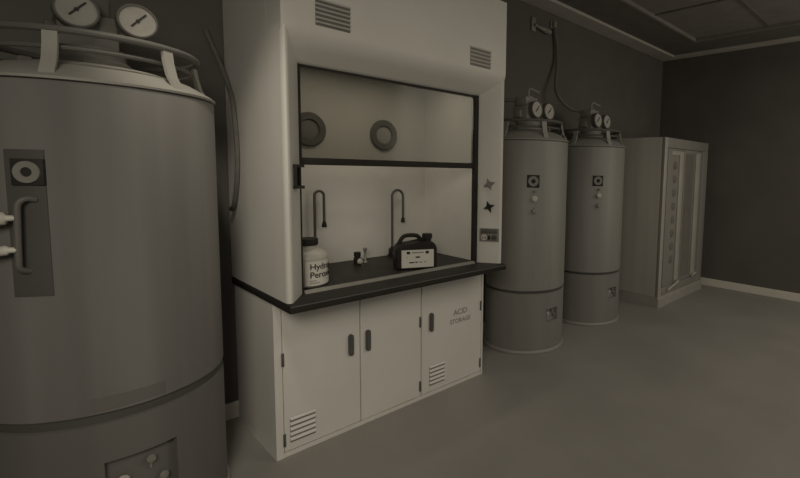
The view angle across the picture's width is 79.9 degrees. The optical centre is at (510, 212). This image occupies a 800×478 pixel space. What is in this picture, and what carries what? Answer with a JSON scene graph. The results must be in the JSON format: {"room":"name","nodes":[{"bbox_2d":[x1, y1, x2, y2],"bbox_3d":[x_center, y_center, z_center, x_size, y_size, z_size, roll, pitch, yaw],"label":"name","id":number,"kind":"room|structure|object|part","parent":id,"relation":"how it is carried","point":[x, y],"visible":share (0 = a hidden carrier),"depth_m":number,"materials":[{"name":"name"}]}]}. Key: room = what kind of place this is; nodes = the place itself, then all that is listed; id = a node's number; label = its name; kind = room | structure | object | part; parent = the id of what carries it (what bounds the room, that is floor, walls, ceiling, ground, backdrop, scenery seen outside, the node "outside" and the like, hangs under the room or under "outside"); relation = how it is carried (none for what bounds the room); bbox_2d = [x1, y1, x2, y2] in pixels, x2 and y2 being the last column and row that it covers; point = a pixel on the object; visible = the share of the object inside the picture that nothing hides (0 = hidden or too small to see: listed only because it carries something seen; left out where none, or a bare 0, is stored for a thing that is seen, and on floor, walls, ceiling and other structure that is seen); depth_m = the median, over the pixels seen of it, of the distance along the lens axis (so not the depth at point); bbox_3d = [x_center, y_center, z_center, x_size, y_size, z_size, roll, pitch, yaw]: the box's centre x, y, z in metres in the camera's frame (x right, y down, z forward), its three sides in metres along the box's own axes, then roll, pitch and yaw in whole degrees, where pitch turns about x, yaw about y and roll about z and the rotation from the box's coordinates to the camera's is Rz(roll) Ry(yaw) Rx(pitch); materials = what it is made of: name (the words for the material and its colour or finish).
{"room":"science laboratory","nodes":[
{"label":"science laboratory","id":0,"kind":"room"},
{"bbox_2d":[0,0,662,403],"bbox_3d":[-0.757,-0.553,3.628,0.100,3.420,8.640,6,7,42],"label":"wall","id":1,"kind":"structure","parent":0,"point":[626,82],"depth_m":4.32,"materials":[{"name":"grey paint"}]},
{"bbox_2d":[225,323,483,420],"bbox_3d":[-0.788,1.108,3.700,0.015,0.100,8.525,6,7,42],"label":"baseboard","id":2,"kind":"structure","parent":1,"relation":"attached to","point":[231,409],"depth_m":2.75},
{"bbox_2d":[530,17,551,34],"bbox_3d":[0.302,-1.824,4.519,0.263,0.130,0.055,-4,7,-45],"label":"wall bracket","id":3,"kind":"object","parent":1,"relation":"attached to","point":[534,25],"visible":1,"depth_m":4.46,"materials":[{"name":"silver metal"}]},
{"bbox_3d":[0.220,-1.820,4.459,0.022,0.130,0.060,6,7,42],"label":"plate","id":4,"kind":"part","parent":3,"relation":"part of","materials":[{"name":"silver metal"}]},
{"bbox_3d":[0.314,-1.802,4.528,0.052,0.060,0.234,6,7,42],"label":"valve arm","id":5,"kind":"part","parent":3,"relation":"part of"},
{"bbox_2d":[550,20,580,112],"bbox_3d":[0.539,-1.473,4.626,0.331,0.918,0.175,4,6,27],"label":"gas hose","id":6,"kind":"object","parent":1,"relation":"attached to","point":[553,24],"visible":1,"depth_m":4.65,"materials":[{"name":"black rubber"}]},
{"bbox_2d":[521,0,676,60],"bbox_3d":[-0.645,-1.926,3.355,0.220,0.030,8.540,6,7,42],"label":"trim","id":7,"kind":"structure","parent":1,"relation":"attached to","point":[555,7],"depth_m":5.07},
{"bbox_2d":[226,284,799,477],"bbox_3d":[0.972,1.365,2.172,4.900,0.060,8.640,6,7,42],"label":"floor","id":8,"kind":"structure","parent":0,"point":[704,383],"depth_m":2.91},
{"bbox_2d":[0,0,229,477],"bbox_3d":[-1.684,0.180,1.920,0.824,2.239,0.824,6,7,42],"label":"storage tank","id":9,"kind":"object","parent":8,"relation":"on","point":[111,334],"visible":1,"depth_m":1.64,"materials":[{"name":"metal"}]},
{"bbox_3d":[-1.577,0.073,1.506,0.042,0.259,0.063,6,7,42],"label":"handle","id":10,"kind":"part","parent":9,"relation":"part of","materials":[{"name":"metal"}]},
{"bbox_3d":[-1.565,-0.134,1.503,0.086,0.086,0.021,0,6,-16],"label":"emblem plate","id":11,"kind":"part","parent":9,"relation":"part of","materials":[{"name":"black metal"}]},
{"bbox_3d":[-1.580,0.035,1.518,0.106,0.485,0.011,0,5,-15],"label":"control panel","id":12,"kind":"part","parent":9,"relation":"part of","materials":[{"name":"grey metal"}]},
{"bbox_3d":[-1.668,-0.645,1.844,0.715,0.024,0.715,6,7,42],"label":"guard rail","id":13,"kind":"part","parent":9,"relation":"part of","materials":[{"name":"metal"}]},
{"bbox_3d":[-1.399,0.676,1.703,0.019,0.047,0.209,6,7,42],"label":"name plate","id":14,"kind":"part","parent":9,"relation":"part of","materials":[{"name":"metal"}]},
{"bbox_2d":[235,285,420,460],"bbox_3d":[-1.085,0.819,2.847,0.582,0.820,0.904,6,7,42],"label":"base cabinet","id":15,"kind":"object","parent":8,"relation":"on","point":[307,379],"visible":0.86,"depth_m":2.57,"materials":[{"name":"white metal"}]},
{"bbox_2d":[290,408,316,442],"bbox_3d":[-1.097,1.127,2.452,0.012,0.138,0.133,6,7,42],"label":"vent","id":16,"kind":"object","parent":15,"relation":"attached to","point":[303,423],"depth_m":2.45,"materials":[{"name":"white metal"}]},
{"bbox_3d":[-1.021,0.842,2.523,0.016,0.780,0.428,6,7,42],"label":"door","id":17,"kind":"part","parent":15,"relation":"part of","materials":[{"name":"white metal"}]},
{"bbox_3d":[-0.902,0.748,2.618,0.016,0.126,0.028,6,7,42],"label":"handle","id":18,"kind":"part","parent":15,"relation":"part of","materials":[{"name":"black plastic"}]},
{"bbox_3d":[-0.830,0.743,2.696,0.016,0.126,0.028,6,7,42],"label":"handle","id":19,"kind":"part","parent":15,"relation":"part of","materials":[{"name":"black plastic"}]},
{"bbox_2d":[232,253,505,314],"bbox_3d":[-0.827,0.381,2.953,0.828,0.042,1.462,6,7,42],"label":"countertop","id":20,"kind":"structure","parent":15,"relation":"on","point":[342,272],"depth_m":2.70,"materials":[{"name":"black stone"}]},
{"bbox_2d":[303,237,328,287],"bbox_3d":[-1.112,0.264,2.538,0.211,0.254,0.210,6,7,42],"label":"bottle","id":21,"kind":"object","parent":20,"relation":"on","point":[315,259],"visible":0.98,"depth_m":2.48,"materials":[{"name":"plastic"}]},
{"bbox_2d":[313,190,326,236],"bbox_3d":[-1.236,0.099,2.982,0.086,0.498,0.112,6,7,42],"label":"gooseneck faucet","id":22,"kind":"object","parent":20,"relation":"on","point":[324,224],"visible":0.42,"depth_m":2.97,"materials":[{"name":"black metal"}]},
{"bbox_2d":[354,252,362,264],"bbox_3d":[-1.016,0.303,3.084,0.072,0.082,0.048,6,7,42],"label":"valve","id":23,"kind":"object","parent":20,"relation":"on","point":[357,259],"visible":1,"depth_m":3.07,"materials":[{"name":"black plastic"}]},
{"bbox_2d":[222,0,506,303],"bbox_3d":[-0.819,-0.513,2.879,0.800,1.752,1.454,6,7,42],"label":"fume hood","id":24,"kind":"object","parent":20,"relation":"on","point":[356,102],"visible":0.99,"depth_m":2.87,"materials":[{"name":"white metal"}]},
{"bbox_2d":[203,29,239,210],"bbox_3d":[-1.554,-0.501,2.529,0.242,0.990,0.068,3,6,24],"label":"cable","id":25,"kind":"object","parent":24,"relation":"attached to","point":[232,207],"visible":1,"depth_m":2.50,"materials":[{"name":"black rubber"}]},
{"bbox_3d":[-1.372,-0.482,2.414,0.618,1.752,0.018,6,7,42],"label":"panel","id":26,"kind":"part","parent":24,"relation":"part of","materials":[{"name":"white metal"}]},
{"bbox_3d":[-1.051,-0.218,2.210,0.170,1.278,0.126,6,7,42],"label":"post","id":27,"kind":"part","parent":24,"relation":"part of","materials":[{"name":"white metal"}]},
{"bbox_2d":[315,0,350,32],"bbox_3d":[-0.847,-0.946,2.214,0.012,0.124,0.174,6,7,42],"label":"vent","id":28,"kind":"object","parent":24,"relation":"attached to","point":[332,16],"depth_m":2.22,"materials":[{"name":"white metal"}]},
{"bbox_3d":[-0.648,-0.517,2.713,0.018,0.490,1.171,6,7,42],"label":"sash","id":29,"kind":"part","parent":24,"relation":"part of","materials":[{"name":"glass"}]},
{"bbox_3d":[-0.649,-0.528,2.711,0.006,0.440,1.156,6,7,42],"label":"glass","id":30,"kind":"part","parent":24,"relation":"part of","materials":[{"name":"glass"}]},
{"bbox_3d":[-0.652,0.372,2.783,0.035,0.014,1.171,6,7,42],"label":"sill","id":31,"kind":"part","parent":24,"relation":"part of","materials":[{"name":"silver metal"}]},
{"bbox_2d":[470,45,491,68],"bbox_3d":[-0.185,-0.985,2.931,0.012,0.117,0.176,6,7,42],"label":"vent","id":32,"kind":"object","parent":24,"relation":"attached to","point":[480,55],"depth_m":2.93,"materials":[{"name":"white metal"}]},
{"bbox_3d":[-0.148,-0.043,3.170,0.081,0.081,0.040,2,5,10],"label":"star knob","id":33,"kind":"part","parent":24,"relation":"part of","materials":[{"name":"black plastic"}]},
{"bbox_2d":[479,228,498,241],"bbox_3d":[-0.148,0.152,3.205,0.118,0.092,0.078,6,7,42],"label":"outlet plate","id":34,"kind":"object","parent":24,"relation":"attached to","point":[485,234],"depth_m":3.20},
{"bbox_3d":[-0.146,-0.197,3.156,0.081,0.081,0.040,2,5,10],"label":"star knob","id":35,"kind":"part","parent":24,"relation":"part of","materials":[{"name":"grey plastic"}]},
{"bbox_3d":[-0.146,-0.290,3.189,0.170,1.278,0.112,6,7,42],"label":"post","id":36,"kind":"part","parent":24,"relation":"part of","materials":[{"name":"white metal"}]},
{"bbox_2d":[363,248,367,262],"bbox_3d":[-0.996,0.286,3.167,0.040,0.100,0.040,6,7,42],"label":"pin","id":37,"kind":"object","parent":20,"relation":"on","point":[364,249],"visible":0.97,"depth_m":3.16,"materials":[{"name":"grey metal"}]},
{"bbox_2d":[387,189,404,256],"bbox_3d":[-0.837,0.069,3.414,0.086,0.494,0.143,6,7,42],"label":"gooseneck faucet","id":38,"kind":"object","parent":20,"relation":"on","point":[390,254],"visible":0.7,"depth_m":3.39,"materials":[{"name":"black metal"}]},
{"bbox_2d":[393,233,436,269],"bbox_3d":[-0.625,0.242,3.025,0.264,0.226,0.142,-1,6,-22],"label":"jerrycan","id":39,"kind":"object","parent":20,"relation":"on","point":[421,252],"visible":1,"depth_m":2.97,"materials":[{"name":"black plastic"}]},
{"bbox_3d":[-0.652,0.174,3.008,0.185,0.088,0.027,-1,6,-22],"label":"handle","id":40,"kind":"part","parent":39,"relation":"part of","materials":[{"name":"black plastic"}]},
{"bbox_3d":[-0.728,0.819,2.840,0.016,0.780,0.424,6,7,42],"label":"door","id":41,"kind":"part","parent":15,"relation":"part of","materials":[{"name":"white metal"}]},
{"bbox_2d":[421,274,483,398],"bbox_3d":[-0.591,0.779,3.381,0.582,0.820,0.550,6,7,42],"label":"base cabinet","id":42,"kind":"object","parent":8,"relation":"on","point":[451,311],"visible":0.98,"depth_m":3.18,"materials":[{"name":"white metal"}]},
{"bbox_3d":[-0.517,0.718,3.034,0.016,0.126,0.028,6,7,42],"label":"handle","id":43,"kind":"part","parent":42,"relation":"part of","materials":[{"name":"black plastic"}]},
{"bbox_2d":[429,361,444,385],"bbox_3d":[-0.491,1.079,3.108,0.012,0.138,0.127,6,7,42],"label":"vent","id":44,"kind":"object","parent":42,"relation":"attached to","point":[436,368],"depth_m":3.11,"materials":[{"name":"white metal"}]},
{"bbox_2d":[483,88,568,354],"bbox_3d":[0.134,0.031,4.047,0.716,2.217,0.716,6,7,42],"label":"storage tank","id":45,"kind":"object","parent":8,"relation":"on","point":[524,300],"visible":0.9,"depth_m":3.77,"materials":[{"name":"metal"}]},
{"bbox_2d":[504,98,515,101],"bbox_3d":[-0.168,-1.057,3.880,0.424,0.244,0.050,1,5,0],"label":"gas hose","id":46,"kind":"object","parent":45,"relation":"attached to","point":[505,99],"visible":0.22,"depth_m":3.88,"materials":[{"name":"black rubber"}]},
{"bbox_3d":[0.150,-0.771,3.973,0.605,0.024,0.605,6,7,42],"label":"guard rail","id":47,"kind":"part","parent":45,"relation":"part of","materials":[{"name":"metal"}]},
{"bbox_3d":[0.181,-0.253,3.677,0.100,0.100,0.013,1,5,-7],"label":"emblem plate","id":48,"kind":"part","parent":45,"relation":"part of","materials":[{"name":"black metal"}]},
{"bbox_3d":[0.200,-1.034,3.962,0.107,0.079,0.022,-1,6,-21],"label":"valve lever","id":49,"kind":"part","parent":45,"relation":"part of","materials":[{"name":"metal"}]},
{"bbox_3d":[0.190,-0.114,3.675,0.048,0.048,0.032,0,5,-8],"label":"knob","id":50,"kind":"part","parent":45,"relation":"part of","materials":[{"name":"silver metal"}]},
{"bbox_2d":[561,102,625,325],"bbox_3d":[0.802,-0.024,4.789,0.716,2.217,0.716,6,7,42],"label":"storage tank","id":51,"kind":"object","parent":8,"relation":"on","point":[595,166],"visible":0.88,"depth_m":4.51,"materials":[{"name":"metal"}]},
{"bbox_3d":[0.818,-0.826,4.715,0.605,0.024,0.605,6,7,42],"label":"guard rail","id":52,"kind":"part","parent":51,"relation":"part of","materials":[{"name":"metal"}]},
{"bbox_3d":[0.835,-0.308,4.418,0.100,0.100,0.013,1,5,-5],"label":"emblem plate","id":53,"kind":"part","parent":51,"relation":"part of","materials":[{"name":"black metal"}]},
{"bbox_2d":[611,137,708,308],"bbox_3d":[1.830,0.058,5.823,0.802,1.905,1.300,6,7,42],"label":"tall cabinet","id":54,"kind":"object","parent":8,"relation":"on","point":[664,189],"visible":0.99,"depth_m":5.33,"materials":[{"name":"white metal"}]},
{"bbox_3d":[1.687,0.061,5.120,0.008,1.783,0.075,6,7,42],"label":"corner trim","id":55,"kind":"part","parent":54,"relation":"part of","materials":[{"name":"grey metal"}]},
{"bbox_3d":[1.878,0.052,5.355,0.022,1.575,0.440,6,7,42],"label":"door","id":56,"kind":"part","parent":54,"relation":"part of","materials":[{"name":"grey metal"}]},
{"bbox_3d":[2.090,0.026,5.580,0.026,1.785,1.300,6,7,42],"label":"frame","id":57,"kind":"part","parent":54,"relation":"part of","materials":[{"name":"grey metal"}]},
{"bbox_3d":[2.151,0.032,5.633,0.002,1.485,0.260,6,7,42],"label":"pane","id":58,"kind":"part","parent":54,"relation":"part of","materials":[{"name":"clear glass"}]},
{"bbox_3d":[2.222,0.025,5.727,0.022,1.575,0.555,6,7,42],"label":"door","id":59,"kind":"part","parent":54,"relation":"part of","materials":[{"name":"white metal"}]},
{"bbox_2d":[558,0,799,54],"bbox_3d":[1.039,-1.804,1.808,4.800,0.080,8.540,6,7,42],"label":"ceiling","id":60,"kind":"structure","parent":0,"point":[615,13],"depth_m":5.23,"materials":[{"name":"grey paint"}]},
{"bbox_2d":[619,0,799,41],"bbox_3d":[1.868,-1.850,2.804,3.330,0.038,4.730,6,7,42],"label":"trim","id":61,"kind":"structure","parent":60,"relation":"attached to","point":[630,3],"depth_m":5.09,"materials":[{"name":"grey metal"}]},
{"bbox_2d":[655,0,769,25],"bbox_3d":[1.869,-1.864,2.803,3.260,0.010,4.660,6,7,42],"label":"trim","id":62,"kind":"structure","parent":60,"relation":"attached to","point":[744,3],"depth_m":4.60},
{"bbox_2d":[631,0,799,37],"bbox_3d":[1.869,-1.884,2.801,3.410,0.030,4.810,6,7,42],"label":"ceiling panel","id":63,"kind":"object","parent":60,"relation":"attached to","point":[727,16],"depth_m":4.73,"materials":[{"name":"white"}]},
{"bbox_2d":[659,41,799,293],"bbox_3d":[3.937,-0.594,5.110,4.800,3.420,0.100,6,7,42],"label":"wall","id":64,"kind":"structure","parent":0,"point":[744,104],"depth_m":5.90,"materials":[{"name":"grey paint"}]},
{"bbox_2d":[674,36,799,58],"bbox_3d":[3.965,-1.968,4.819,4.580,0.030,0.140,6,7,42],"label":"trim","id":65,"kind":"structure","parent":64,"relation":"attached to","point":[794,38],"depth_m":5.77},
{"bbox_2d":[700,277,799,301],"bbox_3d":[3.864,1.062,5.220,4.800,0.100,0.015,6,7,42],"label":"baseboard","id":66,"kind":"structure","parent":64,"relation":"attached to","point":[774,293],"depth_m":5.91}
]}

